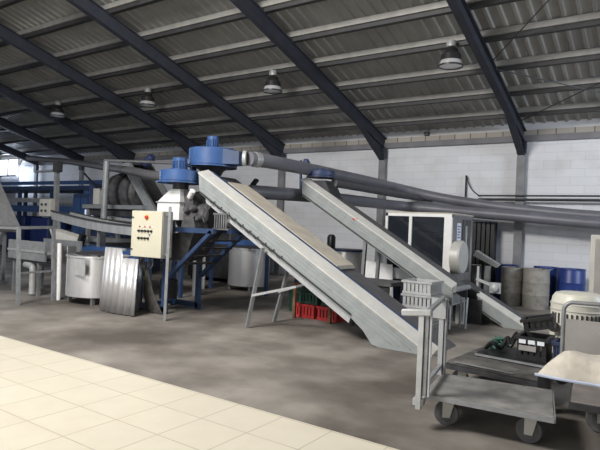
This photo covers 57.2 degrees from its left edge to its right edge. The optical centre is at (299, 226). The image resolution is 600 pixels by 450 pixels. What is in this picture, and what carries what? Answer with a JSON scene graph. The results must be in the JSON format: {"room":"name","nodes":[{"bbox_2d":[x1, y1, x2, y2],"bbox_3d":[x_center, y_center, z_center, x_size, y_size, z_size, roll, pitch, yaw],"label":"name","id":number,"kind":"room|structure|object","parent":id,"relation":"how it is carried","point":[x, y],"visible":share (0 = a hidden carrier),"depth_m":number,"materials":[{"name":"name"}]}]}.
{"room":"factory floor","nodes":[
{"label":"factory floor","id":0,"kind":"room"},
{"bbox_2d":[0,336,398,449],"bbox_3d":[-10.584,1.205,6.757,43.000,0.123,8.260,2,0,34],"label":"floor","id":1,"kind":"structure","parent":0,"point":[50,400],"depth_m":4.49,"materials":[{"name":"tile"}]},
{"bbox_2d":[0,245,599,449],"bbox_3d":[-5.081,1.443,14.802,43.000,0.120,11.240,2,0,34],"label":"floor","id":2,"kind":"structure","parent":0,"point":[319,373],"depth_m":6.56,"materials":[{"name":"concrete"}]},
{"bbox_2d":[0,183,19,279],"bbox_3d":[-8.046,-0.791,13.811,2.924,4.091,0.530,2,0,34],"label":"conveyor","id":3,"kind":"object","parent":2,"relation":"on","point":[7,216],"visible":0.82,"depth_m":13.19,"materials":[{"name":"metal"}]},
{"bbox_2d":[6,215,41,249],"bbox_3d":[-12.218,0.301,24.317,1.500,1.550,0.850,2,0,34],"label":"bin","id":4,"kind":"object","parent":2,"relation":"on","point":[25,220],"visible":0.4,"depth_m":23.71,"materials":[{"name":"plastic"}]},
{"bbox_2d":[0,226,55,305],"bbox_3d":[-5.463,0.662,10.461,1.875,1.412,0.884,2,0,34],"label":"barrier","id":5,"kind":"object","parent":2,"relation":"on","point":[18,228],"visible":1,"depth_m":9.91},
{"bbox_2d":[32,172,38,215],"bbox_3d":[-12.659,-0.834,26.257,0.200,3.780,0.099,2,0,34],"label":"wall column","id":6,"kind":"structure","parent":2,"relation":"on","point":[35,195],"depth_m":26.21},
{"bbox_2d":[7,238,81,295],"bbox_3d":[-5.291,0.824,11.315,1.390,1.100,0.860,2,0,34],"label":"table","id":7,"kind":"object","parent":2,"relation":"on","point":[37,252],"visible":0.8,"depth_m":10.95,"materials":[{"name":"metal"}]},
{"bbox_2d":[30,217,65,241],"bbox_3d":[-10.653,0.393,23.244,1.300,1.500,0.850,2,0,34],"label":"bin","id":8,"kind":"object","parent":2,"relation":"on","point":[38,235],"visible":0.32,"depth_m":22.91,"materials":[{"name":"plastic"}]},
{"bbox_2d":[34,161,62,278],"bbox_3d":[-6.609,-0.183,14.198,1.052,3.002,0.300,2,0,34],"label":"control box","id":9,"kind":"object","parent":2,"relation":"on","point":[45,205],"visible":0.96,"depth_m":13.98,"materials":[{"name":"metal"}]},
{"bbox_2d":[55,243,61,299],"bbox_3d":[-4.612,0.863,10.511,0.100,1.086,0.163,2,0,-37],"label":"pipe","id":10,"kind":"object","parent":2,"relation":"on","point":[59,245],"visible":1,"depth_m":10.47,"materials":[{"name":"white paint"}]},
{"bbox_2d":[0,180,124,238],"bbox_3d":[-10.911,-0.354,23.617,12.300,2.970,1.960,2,0,34],"label":"platform","id":11,"kind":"object","parent":2,"relation":"on","point":[19,207],"visible":0.26,"depth_m":22.50,"materials":[{"name":"metal"}]},
{"bbox_2d":[61,246,76,297],"bbox_3d":[-4.587,0.894,10.868,0.220,1.020,0.200,2,0,34],"label":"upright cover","id":12,"kind":"object","parent":2,"relation":"on","point":[65,249],"visible":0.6,"depth_m":10.78,"materials":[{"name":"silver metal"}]},
{"bbox_2d":[78,170,83,193],"bbox_3d":[-9.692,-0.707,24.224,0.200,3.780,0.099,2,0,34],"label":"wall column","id":13,"kind":"structure","parent":2,"relation":"on","point":[81,175],"depth_m":24.18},
{"bbox_2d":[72,194,109,236],"bbox_3d":[-7.291,0.087,19.147,1.050,2.400,0.830,2,0,34],"label":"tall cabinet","id":14,"kind":"object","parent":2,"relation":"on","point":[78,199],"visible":0.25,"depth_m":18.85,"materials":[{"name":"metal"}]},
{"bbox_2d":[65,250,131,305],"bbox_3d":[-3.853,0.951,10.510,1.180,0.970,1.180,2,0,34],"label":"tank","id":15,"kind":"object","parent":2,"relation":"on","point":[84,269],"visible":0.68,"depth_m":9.97,"materials":[{"name":"metal"}]},
{"bbox_2d":[90,236,146,274],"bbox_3d":[-5.659,0.833,15.602,2.300,1.050,1.400,2,0,34],"label":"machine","id":16,"kind":"object","parent":2,"relation":"on","point":[124,242],"visible":0.12,"depth_m":14.94,"materials":[{"name":"metal"}]},
{"bbox_2d":[99,247,138,315],"bbox_3d":[-3.065,0.909,9.273,0.934,1.080,0.174,2,0,34],"label":"guard","id":17,"kind":"object","parent":2,"relation":"on","point":[119,276],"visible":1,"depth_m":9.22,"materials":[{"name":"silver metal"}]},
{"bbox_2d":[82,190,159,270],"bbox_3d":[-5.767,0.113,17.788,2.800,2.480,0.950,2,0,34],"label":"stand","id":18,"kind":"object","parent":2,"relation":"on","point":[156,265],"visible":0.12,"depth_m":17.34,"materials":[{"name":"paint"}]},
{"bbox_2d":[82,154,182,273],"bbox_3d":[-4.125,-0.204,14.102,3.250,3.253,1.255,2,0,34],"label":"machine","id":19,"kind":"object","parent":2,"relation":"on","point":[127,193],"visible":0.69,"depth_m":13.90,"materials":[{"name":"metal"}]},
{"bbox_2d":[82,244,183,297],"bbox_3d":[-3.980,0.940,11.996,3.152,0.980,0.930,2,0,34],"label":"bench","id":20,"kind":"object","parent":2,"relation":"on","point":[91,247],"visible":0.19,"depth_m":11.47,"materials":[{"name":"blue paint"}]},
{"bbox_2d":[50,210,131,246],"bbox_3d":[-4.415,0.057,12.102,3.350,0.763,0.790,2,0,34],"label":"conveyor","id":21,"kind":"object","parent":20,"relation":"on","point":[74,218],"visible":0.82,"depth_m":12.06,"materials":[{"name":"metal"}]},
{"bbox_2d":[100,159,178,289],"bbox_3d":[-3.725,-0.077,12.585,2.637,3.036,0.210,2,0,34],"label":"frame","id":22,"kind":"object","parent":2,"relation":"on","point":[106,165],"visible":0.36,"depth_m":13.22,"materials":[{"name":"silver metal"}]},
{"bbox_2d":[130,206,172,320],"bbox_3d":[-2.436,0.581,9.154,0.982,1.832,0.436,2,0,34],"label":"control panel","id":23,"kind":"object","parent":2,"relation":"on","point":[151,234],"visible":0.99,"depth_m":9.05,"materials":[{"name":"beige metal"}]},
{"bbox_2d":[136,189,244,313],"bbox_3d":[-1.888,0.437,9.641,1.876,2.165,0.880,2,0,34],"label":"machine","id":24,"kind":"object","parent":2,"relation":"on","point":[201,226],"visible":0.88,"depth_m":9.48,"materials":[{"name":"white paint"}]},
{"bbox_2d":[156,157,198,189],"bbox_3d":[-2.173,-0.932,9.682,0.919,0.545,0.770,2,0,34],"label":"blower","id":25,"kind":"object","parent":24,"relation":"on","point":[179,175],"visible":0.92,"depth_m":9.43,"materials":[{"name":"blue paint"}]},
{"bbox_2d":[25,156,159,180],"bbox_3d":[-6.367,-1.820,16.308,0.968,1.659,14.816,2,0,-35],"label":"air duct","id":26,"kind":"object","parent":25,"relation":"attached to","point":[147,174],"visible":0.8,"depth_m":14.90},
{"bbox_2d":[192,261,195,295],"bbox_3d":[-2.241,1.005,11.926,0.140,1.000,0.100,2,0,34],"label":"upright post","id":27,"kind":"object","parent":2,"relation":"on","point":[194,266],"visible":0.21,"depth_m":11.90,"materials":[{"name":"metal"}]},
{"bbox_2d":[201,257,205,288],"bbox_3d":[-2.426,0.967,13.260,0.338,1.060,0.059,2,0,24],"label":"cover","id":28,"kind":"object","parent":2,"relation":"on","point":[204,258],"visible":0.17,"depth_m":13.19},
{"bbox_2d":[188,223,257,282],"bbox_3d":[-2.078,0.702,15.641,1.550,1.620,1.700,2,0,34],"label":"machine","id":29,"kind":"object","parent":2,"relation":"on","point":[220,271],"visible":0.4,"depth_m":14.76,"materials":[{"name":"metal"}]},
{"bbox_2d":[228,245,269,291],"bbox_3d":[-1.254,1.020,13.492,1.040,1.055,1.040,2,0,34],"label":"tank","id":30,"kind":"object","parent":2,"relation":"on","point":[243,260],"visible":0.73,"depth_m":13.04,"materials":[{"name":"metal"}]},
{"bbox_2d":[209,240,297,295],"bbox_3d":[-1.089,0.944,13.382,1.852,1.220,1.270,2,0,34],"label":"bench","id":31,"kind":"object","parent":2,"relation":"on","point":[243,242],"visible":0.33,"depth_m":12.75,"materials":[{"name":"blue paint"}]},
{"bbox_2d":[274,170,284,274],"bbox_3d":[-0.673,-0.319,18.043,0.200,3.780,0.099,2,0,34],"label":"wall column","id":32,"kind":"structure","parent":2,"relation":"on","point":[281,174],"depth_m":18.00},
{"bbox_2d":[288,288,300,310],"bbox_3d":[-0.069,1.388,10.429,0.340,0.420,0.340,2,0,34],"label":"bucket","id":33,"kind":"object","parent":2,"relation":"on","point":[290,292],"visible":0.27,"depth_m":10.32,"materials":[{"name":"green plastic"}]},
{"bbox_2d":[296,302,317,318],"bbox_3d":[0.211,1.490,9.871,0.456,0.240,0.536,2,0,34],"label":"plastic crate","id":34,"kind":"object","parent":2,"relation":"on","point":[310,311],"visible":0.46,"depth_m":9.64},
{"bbox_2d":[297,291,320,304],"bbox_3d":[0.265,1.268,9.847,0.436,0.200,0.486,2,0,34],"label":"plastic crate","id":35,"kind":"object","parent":34,"relation":"on","point":[304,297],"visible":0.54,"depth_m":9.66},
{"bbox_2d":[301,286,311,292],"bbox_3d":[0.293,1.064,9.840,0.416,0.200,0.456,2,0,34],"label":"plastic crate","id":36,"kind":"object","parent":35,"relation":"on","point":[304,289],"visible":0.08,"depth_m":9.72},
{"bbox_2d":[292,282,331,323],"bbox_3d":[0.203,1.300,9.373,0.775,0.620,0.050,2,0,34],"label":"trestle","id":37,"kind":"object","parent":2,"relation":"on","point":[329,318],"visible":0.57,"depth_m":9.54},
{"bbox_2d":[198,170,455,356],"bbox_3d":[0.181,0.360,8.529,4.326,2.557,1.223,2,0,34],"label":"conveyor","id":38,"kind":"object","parent":2,"relation":"on","point":[327,274],"visible":0.98,"depth_m":8.36,"materials":[{"name":"metal"}]},
{"bbox_2d":[316,305,345,322],"bbox_3d":[0.599,1.507,9.605,0.436,0.240,0.536,2,0,34],"label":"plastic crate","id":39,"kind":"object","parent":2,"relation":"on","point":[322,314],"visible":0.47,"depth_m":9.42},
{"bbox_2d":[327,234,362,272],"bbox_3d":[1.091,0.928,12.801,0.860,1.440,0.860,2,0,-11],"label":"tank","id":40,"kind":"object","parent":2,"relation":"on","point":[354,256],"visible":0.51,"depth_m":12.46,"materials":[{"name":"metal"}]},
{"bbox_2d":[350,277,403,324],"bbox_3d":[1.279,1.276,9.159,0.750,0.760,0.580,2,0,34],"label":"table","id":41,"kind":"object","parent":2,"relation":"on","point":[384,284],"visible":0.27,"depth_m":8.98,"materials":[{"name":"metal"}]},
{"bbox_2d":[365,260,392,296],"bbox_3d":[1.617,1.185,11.239,0.750,0.930,0.230,2,0,34],"label":"sheet","id":42,"kind":"object","parent":2,"relation":"on","point":[386,270],"visible":0.29,"depth_m":11.27,"materials":[{"name":"white paint"}]},
{"bbox_2d":[374,159,386,262],"bbox_3d":[2.327,-0.190,15.986,0.200,3.780,0.099,2,0,34],"label":"wall column","id":43,"kind":"structure","parent":2,"relation":"on","point":[382,163],"depth_m":15.94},
{"bbox_2d":[382,148,386,158],"bbox_3d":[2.398,-2.114,15.969,0.220,0.310,0.138,2,0,34],"label":"cap","id":44,"kind":"object","parent":43,"relation":"attached to","point":[384,150],"visible":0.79,"depth_m":15.88,"materials":[{"name":"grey metal"}]},
{"bbox_2d":[301,177,470,328],"bbox_3d":[1.502,0.370,10.273,3.194,2.591,0.835,2,0,34],"label":"conveyor","id":45,"kind":"object","parent":2,"relation":"on","point":[386,243],"visible":0.9,"depth_m":9.96,"materials":[{"name":"metal"}]},
{"bbox_2d":[299,159,340,195],"bbox_3d":[0.402,-0.973,11.146,0.800,0.781,0.578,2,0,34],"label":"blower","id":46,"kind":"object","parent":45,"relation":"on","point":[320,173],"visible":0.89,"depth_m":10.93,"materials":[{"name":"blue paint"}]},
{"bbox_2d":[313,180,340,195],"bbox_3d":[0.538,-0.768,11.047,0.450,0.280,0.400,2,0,34],"label":"hood","id":47,"kind":"object","parent":46,"relation":"attached to","point":[329,186],"depth_m":10.90,"materials":[{"name":"metal"}]},
{"bbox_2d":[332,179,432,201],"bbox_3d":[2.083,-0.811,13.149,0.320,0.160,5.017,2,0,36],"label":"air duct","id":48,"kind":"object","parent":46,"relation":"attached to","point":[337,183],"visible":0.91,"depth_m":12.56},
{"bbox_2d":[247,152,599,217],"bbox_3d":[4.149,-0.606,10.323,7.877,1.015,6.811,2,0,34],"label":"air duct","id":49,"kind":"object","parent":46,"relation":"attached to","point":[254,159],"visible":0.84,"depth_m":12.90,"materials":[{"name":"grey metal"}]},
{"bbox_2d":[188,136,246,176],"bbox_3d":[-1.493,-1.235,10.025,1.137,0.800,0.919,2,0,2],"label":"blower","id":50,"kind":"object","parent":49,"relation":"attached to","point":[212,157],"visible":0.92,"depth_m":9.64,"materials":[{"name":"blue paint"}]},
{"bbox_2d":[248,178,599,228],"bbox_3d":[3.998,-0.307,12.513,10.180,0.756,4.375,2,0,-1],"label":"air duct","id":51,"kind":"object","parent":46,"relation":"attached to","point":[268,192],"visible":0.82,"depth_m":12.93,"materials":[{"name":"grey metal"}]},
{"bbox_2d":[384,211,473,314],"bbox_3d":[2.746,0.724,11.469,1.580,1.990,1.439,2,0,34],"label":"machine","id":52,"kind":"object","parent":2,"relation":"on","point":[446,239],"visible":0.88,"depth_m":10.94,"materials":[{"name":"white paint"}]},
{"bbox_2d":[433,321,438,331],"bbox_3d":[1.908,1.581,8.671,0.496,0.205,0.536,2,0,34],"label":"plastic crate","id":53,"kind":"object","parent":2,"relation":"on","point":[435,324],"visible":0.13,"depth_m":8.59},
{"bbox_2d":[406,307,438,321],"bbox_3d":[1.917,1.371,8.671,0.496,0.205,0.536,2,0,34],"label":"plastic crate","id":54,"kind":"object","parent":53,"relation":"on","point":[434,319],"visible":0.06,"depth_m":8.51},
{"bbox_2d":[401,293,443,308],"bbox_3d":[1.926,1.161,8.671,0.496,0.205,0.536,2,0,34],"label":"plastic crate","id":55,"kind":"object","parent":54,"relation":"on","point":[409,300],"visible":0.63,"depth_m":8.48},
{"bbox_2d":[401,278,443,295],"bbox_3d":[1.935,0.951,8.671,0.496,0.205,0.536,2,0,34],"label":"plastic crate","id":56,"kind":"object","parent":55,"relation":"on","point":[418,286],"visible":1,"depth_m":8.50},
{"bbox_2d":[458,297,462,327],"bbox_3d":[2.719,1.458,9.320,0.050,0.521,0.025,2,0,-19],"label":"rod","id":57,"kind":"object","parent":2,"relation":"on","point":[461,299],"visible":1,"depth_m":9.31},
{"bbox_2d":[464,298,468,328],"bbox_3d":[2.801,1.462,9.263,0.050,0.521,0.025,2,0,-19],"label":"rod","id":58,"kind":"object","parent":2,"relation":"on","point":[467,299],"visible":1,"depth_m":9.25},
{"bbox_2d":[401,296,555,442],"bbox_3d":[1.517,1.166,4.627,1.170,1.000,0.873,2,0,25],"label":"cart","id":59,"kind":"object","parent":2,"relation":"on","point":[535,405],"visible":1,"depth_m":4.44,"materials":[{"name":"grey metal"}]},
{"bbox_2d":[471,264,490,293],"bbox_3d":[4.283,1.352,13.149,0.533,0.867,0.533,2,0,34],"label":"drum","id":60,"kind":"object","parent":2,"relation":"on","point":[487,274],"visible":0.39,"depth_m":12.94,"materials":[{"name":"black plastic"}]},
{"bbox_2d":[480,261,484,289],"bbox_3d":[4.202,1.289,12.673,0.060,0.985,0.060,2,0,34],"label":"stand","id":61,"kind":"object","parent":2,"relation":"on","point":[483,262],"visible":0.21,"depth_m":12.65,"materials":[{"name":"metal"}]},
{"bbox_2d":[473,250,500,267],"bbox_3d":[4.292,0.745,12.628,0.580,0.360,0.220,2,0,34],"label":"chute","id":62,"kind":"object","parent":61,"relation":"on","point":[478,254],"visible":1,"depth_m":12.56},
{"bbox_2d":[472,222,497,295],"bbox_3d":[4.674,0.841,14.042,0.580,1.920,0.230,2,0,34],"label":"rack","id":63,"kind":"object","parent":2,"relation":"on","point":[484,240],"visible":0.41,"depth_m":13.95,"materials":[{"name":"metal"}]},
{"bbox_2d":[476,266,500,293],"bbox_3d":[3.544,1.263,10.408,0.468,0.980,0.158,2,0,34],"label":"bracket","id":64,"kind":"object","parent":2,"relation":"on","point":[494,287],"visible":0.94,"depth_m":10.37,"materials":[{"name":"metal"}]},
{"bbox_2d":[452,279,532,331],"bbox_3d":[3.540,1.396,9.878,1.374,0.775,0.735,2,0,34],"label":"conveyor","id":65,"kind":"object","parent":2,"relation":"on","point":[483,307],"visible":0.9,"depth_m":9.71,"materials":[{"name":"metal"}]},
{"bbox_2d":[461,279,484,298],"bbox_3d":[3.152,1.205,10.037,0.340,0.427,0.380,2,0,34],"label":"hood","id":66,"kind":"object","parent":65,"relation":"attached to","point":[472,293],"depth_m":9.88,"materials":[{"name":"metal"}]},
{"bbox_2d":[494,264,518,299],"bbox_3d":[5.090,1.376,13.566,0.554,0.887,0.554,2,0,34],"label":"drum","id":67,"kind":"object","parent":2,"relation":"on","point":[498,269],"visible":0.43,"depth_m":13.46,"materials":[{"name":"blue plastic"}]},
{"bbox_2d":[446,346,567,386],"bbox_3d":[2.278,1.564,5.894,1.041,0.270,1.248,2,0,38],"label":"low dolly","id":68,"kind":"object","parent":2,"relation":"on","point":[524,375],"visible":0.38,"depth_m":5.57,"materials":[{"name":"metal"}]},
{"bbox_2d":[475,347,552,368],"bbox_3d":[2.426,1.421,6.000,0.880,0.035,0.731,2,0,34],"label":"pallet","id":69,"kind":"object","parent":68,"relation":"on","point":[508,354],"visible":0.46,"depth_m":5.91,"materials":[{"name":"plastic"}]},
{"bbox_2d":[490,335,507,348],"bbox_3d":[2.276,1.324,6.279,0.197,0.135,0.216,2,0,34],"label":"netting","id":70,"kind":"object","parent":69,"relation":"on","point":[498,340],"visible":0.45,"depth_m":6.24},
{"bbox_2d":[484,332,517,349],"bbox_3d":[2.252,1.271,6.077,0.346,0.229,0.257,2,0,-9],"label":"hose","id":71,"kind":"object","parent":69,"relation":"on","point":[511,341],"visible":0.92,"depth_m":6.03,"materials":[{"name":"plastic"}]},
{"bbox_2d":[514,331,554,362],"bbox_3d":[2.511,1.286,5.886,0.336,0.240,0.386,2,0,34],"label":"plastic crate","id":72,"kind":"object","parent":69,"relation":"on","point":[524,351],"visible":0.98,"depth_m":5.76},
{"bbox_2d":[520,313,555,331],"bbox_3d":[2.564,1.031,5.920,0.340,0.203,0.296,2,0,29],"label":"plastic crate","id":73,"kind":"object","parent":72,"relation":"on","point":[543,321],"visible":1,"depth_m":5.82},
{"bbox_2d":[550,337,559,358],"bbox_3d":[2.739,1.306,5.760,0.166,0.220,0.336,2,0,34],"label":"plastic crate","id":74,"kind":"object","parent":69,"relation":"on","point":[555,343],"visible":0.34,"depth_m":5.66,"materials":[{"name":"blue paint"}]},
{"bbox_2d":[500,266,522,305],"bbox_3d":[4.913,1.374,12.778,0.502,0.877,0.502,2,0,34],"label":"drum","id":75,"kind":"object","parent":2,"relation":"on","point":[511,280],"visible":0.88,"depth_m":12.57,"materials":[{"name":"grey metal"}]},
{"bbox_2d":[512,153,525,266],"bbox_3d":[5.493,-0.054,13.817,0.200,3.780,0.099,2,0,34],"label":"wall column","id":76,"kind":"structure","parent":2,"relation":"on","point":[521,159],"depth_m":13.77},
{"bbox_2d":[516,141,526,153],"bbox_3d":[5.564,-1.978,13.800,0.220,0.310,0.138,2,0,34],"label":"cap","id":77,"kind":"object","parent":76,"relation":"attached to","point":[524,143],"visible":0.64,"depth_m":13.71,"materials":[{"name":"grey metal"}]},
{"bbox_2d":[522,268,549,309],"bbox_3d":[5.291,1.385,12.338,0.574,0.887,0.574,2,0,34],"label":"drum","id":78,"kind":"object","parent":2,"relation":"on","point":[536,281],"visible":1,"depth_m":12.11,"materials":[{"name":"grey metal"}]},
{"bbox_2d":[537,376,550,389],"bbox_3d":[2.232,1.520,5.034,0.100,0.355,0.100,2,0,34],"label":"support block","id":79,"kind":"object","parent":2,"relation":"on","point":[545,383],"visible":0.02,"depth_m":4.99,"materials":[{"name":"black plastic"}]},
{"bbox_2d":[534,266,559,305],"bbox_3d":[5.792,1.397,12.964,0.574,0.906,0.574,2,0,34],"label":"drum","id":80,"kind":"object","parent":2,"relation":"on","point":[553,270],"visible":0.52,"depth_m":12.70,"materials":[{"name":"blue plastic"}]},
{"bbox_2d":[557,268,585,291],"bbox_3d":[6.129,1.406,12.430,0.584,0.916,0.584,2,0,34],"label":"drum","id":81,"kind":"object","parent":2,"relation":"on","point":[571,279],"visible":0.67,"depth_m":12.20,"materials":[{"name":"blue plastic"}]},
{"bbox_2d":[549,290,599,352],"bbox_3d":[3.270,1.259,6.496,0.620,0.965,0.648,2,0,34],"label":"plastic tub","id":82,"kind":"object","parent":2,"relation":"on","point":[559,298],"visible":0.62,"depth_m":6.30,"materials":[{"name":"plastic"}]},
{"bbox_2d":[560,300,599,432],"bbox_3d":[2.810,1.219,4.521,1.322,1.005,1.328,2,0,30],"label":"cart","id":83,"kind":"object","parent":2,"relation":"on","point":[582,336],"visible":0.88,"depth_m":5.25,"materials":[{"name":"metal"}]},
{"bbox_2d":[535,351,599,386],"bbox_3d":[2.679,1.245,4.830,1.052,0.272,0.583,2,0,34],"label":"sack","id":84,"kind":"object","parent":83,"relation":"on","point":[576,367],"visible":1,"depth_m":4.79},
{"bbox_2d":[589,235,599,293],"bbox_3d":[4.431,0.961,7.473,0.870,1.660,0.420,2,0,34],"label":"tall cabinet","id":85,"kind":"object","parent":2,"relation":"on","point":[594,274],"visible":0.44,"depth_m":7.51,"materials":[{"name":"metal"}]},
{"bbox_3d":[-15.627,-0.962,28.291,0.200,3.780,0.099,2,0,34],"label":"wall column","id":86,"kind":"structure","parent":2,"relation":"on","visible":0},
{"bbox_2d":[0,158,19,176],"bbox_3d":[-14.715,-2.964,27.727,2.100,0.900,0.040,2,0,34],"label":"window","id":87,"kind":"structure","parent":86,"relation":"attached to","point":[8,167],"depth_m":27.65,"materials":[{"name":"glass"}]},
{"bbox_2d":[0,0,599,158],"bbox_3d":[-7.157,-5.837,11.339,42.975,5.511,19.350,2,0,34],"label":"ceiling","id":88,"kind":"structure","parent":0,"point":[25,14],"depth_m":13.28,"materials":[{"name":"metal"}]},
{"bbox_2d":[0,0,24,8],"bbox_3d":[-6.348,-5.276,12.533,43.000,0.200,0.160,2,0,34],"label":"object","id":89,"kind":"structure","parent":88,"relation":"attached to","point":[3,3],"depth_m":12.87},
{"bbox_2d":[0,83,135,162],"bbox_3d":[-11.965,-5.546,14.496,0.170,6.017,19.115,2,0,34],"label":"rafter","id":90,"kind":"object","parent":88,"relation":"attached to","point":[115,149],"visible":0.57,"depth_m":19.92,"materials":[{"name":"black metal"}]},
{"bbox_2d":[0,0,163,46],"bbox_3d":[-5.762,-4.950,13.407,43.000,0.200,0.160,2,0,34],"label":"roof purlin","id":91,"kind":"structure","parent":88,"relation":"attached to","point":[119,6],"depth_m":13.10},
{"bbox_2d":[0,23,200,154],"bbox_3d":[-8.709,-5.407,12.264,0.170,6.017,19.115,2,0,34],"label":"rafter","id":92,"kind":"object","parent":88,"relation":"attached to","point":[7,35],"visible":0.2,"depth_m":16.08,"materials":[{"name":"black metal"}]},
{"bbox_2d":[0,0,324,75],"bbox_3d":[-5.199,-4.637,14.249,43.000,0.200,0.160,2,0,34],"label":"roof purlin","id":93,"kind":"structure","parent":88,"relation":"attached to","point":[269,6],"depth_m":12.69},
{"bbox_2d":[66,0,285,156],"bbox_3d":[-5.791,-5.281,10.264,0.170,6.017,19.115,2,0,34],"label":"rafter","id":94,"kind":"object","parent":88,"relation":"attached to","point":[274,146],"visible":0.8,"depth_m":14.06,"materials":[{"name":"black metal"}]},
{"bbox_2d":[0,0,522,97],"bbox_3d":[-4.636,-4.324,15.090,43.000,0.200,0.160,2,0,34],"label":"roof purlin","id":95,"kind":"structure","parent":88,"relation":"attached to","point":[440,8],"depth_m":11.83,"materials":[{"name":"metal"}]},
{"bbox_2d":[0,11,599,115],"bbox_3d":[-4.072,-4.011,15.932,43.000,0.200,0.160,2,0,34],"label":"roof purlin","id":96,"kind":"structure","parent":88,"relation":"attached to","point":[588,20],"depth_m":11.99,"materials":[{"name":"metal"}]},
{"bbox_2d":[50,101,64,117],"bbox_3d":[-8.165,-3.957,18.548,0.480,0.515,0.480,2,0,34],"label":"lamp","id":97,"kind":"object","parent":96,"relation":"hanging from","point":[57,111],"visible":1,"depth_m":18.43,"materials":[{"name":"metal"}]},
{"bbox_2d":[139,88,155,107],"bbox_3d":[-4.424,-3.756,15.983,0.480,0.515,0.480,2,0,34],"label":"lamp","id":98,"kind":"object","parent":96,"relation":"hanging from","point":[147,100],"visible":1,"depth_m":15.86,"materials":[{"name":"metal"}]},
{"bbox_2d":[263,69,281,93],"bbox_3d":[-0.658,-3.557,13.402,0.480,0.561,0.480,2,0,34],"label":"lamp","id":99,"kind":"object","parent":96,"relation":"hanging from","point":[272,85],"visible":1,"depth_m":13.28,"materials":[{"name":"metal"}]},
{"bbox_2d":[438,40,462,69],"bbox_3d":[2.994,-3.420,10.899,0.480,0.521,0.480,2,0,34],"label":"lamp","id":100,"kind":"object","parent":96,"relation":"hanging from","point":[451,59],"visible":1,"depth_m":10.79,"materials":[{"name":"metal"}]},
{"bbox_2d":[0,47,599,131],"bbox_3d":[-3.492,-3.688,16.798,43.000,0.200,0.160,2,0,34],"label":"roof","id":101,"kind":"structure","parent":88,"relation":"attached to","point":[592,54],"depth_m":13.08,"materials":[{"name":"metal"}]},
{"bbox_2d":[0,77,599,143],"bbox_3d":[-2.923,-3.372,17.648,43.000,0.200,0.160,2,0,34],"label":"roof purlin","id":102,"kind":"structure","parent":88,"relation":"attached to","point":[546,87],"depth_m":14.25,"materials":[{"name":"metal"}]},
{"bbox_2d":[230,0,386,159],"bbox_3d":[-2.790,-5.152,8.208,0.170,6.017,19.115,2,0,34],"label":"rafter","id":103,"kind":"object","parent":88,"relation":"attached to","point":[250,9],"visible":1,"depth_m":12.69,"materials":[{"name":"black metal"}]},
{"bbox_2d":[0,101,599,154],"bbox_3d":[-2.371,-3.065,18.473,43.000,0.200,0.160,2,0,34],"label":"roof purlin","id":104,"kind":"structure","parent":103,"relation":"on","point":[585,107],"depth_m":15.18,"materials":[{"name":"metal"}]},
{"bbox_2d":[446,0,526,154],"bbox_3d":[0.375,-5.016,6.039,0.170,6.017,19.115,2,0,34],"label":"rafter","id":105,"kind":"object","parent":88,"relation":"attached to","point":[460,10],"visible":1,"depth_m":11.17,"materials":[{"name":"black metal"}]},
{"bbox_2d":[492,0,548,61],"bbox_3d":[4.222,-3.911,8.437,0.022,1.184,5.428,2,0,-6],"label":"rod","id":106,"kind":"object","parent":105,"relation":"attached to","point":[547,0],"visible":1,"depth_m":9.99,"materials":[{"name":"metal"}]},
{"bbox_2d":[496,69,599,92],"bbox_3d":[6.238,-2.790,11.449,4.404,0.759,0.023,2,0,-2],"label":"rod","id":107,"kind":"object","parent":105,"relation":"attached to","point":[496,69],"visible":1,"depth_m":11.40,"materials":[{"name":"metal"}]},
{"bbox_2d":[521,82,599,120],"bbox_3d":[6.045,-2.897,11.160,0.023,0.787,4.464,2,0,-18],"label":"rod","id":108,"kind":"object","parent":105,"relation":"attached to","point":[599,82],"visible":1,"depth_m":12.07,"materials":[{"name":"metal"}]},
{"bbox_2d":[0,118,599,291],"bbox_3d":[-1.951,-0.739,19.233,43.000,4.510,0.200,2,0,34],"label":"wall","id":109,"kind":"structure","parent":0,"point":[557,167],"depth_m":14.81,"materials":[{"name":"brick"}]},
{"bbox_2d":[19,131,599,166],"bbox_3d":[-1.955,-2.541,19.113,43.000,0.150,0.110,2,0,34],"label":"beam","id":110,"kind":"structure","parent":109,"relation":"attached to","point":[579,135],"depth_m":15.35,"materials":[{"name":"grey paint"}]},
{"bbox_2d":[0,143,38,164],"bbox_3d":[-17.770,-5.959,18.479,0.150,5.690,19.115,2,0,34],"label":"rafter","id":111,"kind":"object","parent":110,"relation":"on","point":[4,148],"visible":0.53,"depth_m":25.39,"materials":[{"name":"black metal"}]},
{"bbox_2d":[0,117,83,160],"bbox_3d":[-14.802,-5.832,16.445,0.150,5.690,19.115,2,0,34],"label":"rafter","id":112,"kind":"object","parent":110,"relation":"on","point":[4,123],"visible":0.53,"depth_m":22.54,"materials":[{"name":"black metal"}]},
{"bbox_2d":[19,126,599,162],"bbox_3d":[-1.938,-2.687,19.129,43.000,0.138,0.070,2,0,34],"label":"string course","id":113,"kind":"object","parent":110,"relation":"on","point":[586,128],"visible":0.75,"depth_m":15.56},
{"bbox_2d":[465,175,466,196],"bbox_3d":[4.420,-0.936,14.674,0.046,0.850,0.046,2,0,-33],"label":"pole","id":114,"kind":"object","parent":109,"relation":"attached to","point":[465,175],"visible":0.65,"depth_m":14.65,"materials":[{"name":"metal"}]},
{"bbox_3d":[8.650,0.081,11.653,0.200,3.780,0.099,2,0,34],"label":"wall column","id":115,"kind":"structure","parent":0,"visible":0},
{"bbox_2d":[478,198,599,201],"bbox_3d":[7.848,-0.564,12.124,7.800,0.064,0.064,2,0,34],"label":"conduit","id":116,"kind":"object","parent":115,"relation":"attached to","point":[489,199],"visible":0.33,"depth_m":13.44,"materials":[{"name":"metal"}]},
{"bbox_2d":[478,195,599,196],"bbox_3d":[7.853,-0.664,12.124,7.800,0.044,0.044,2,0,34],"label":"conduit","id":117,"kind":"object","parent":115,"relation":"attached to","point":[478,195],"visible":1,"depth_m":13.45,"materials":[{"name":"metal"}]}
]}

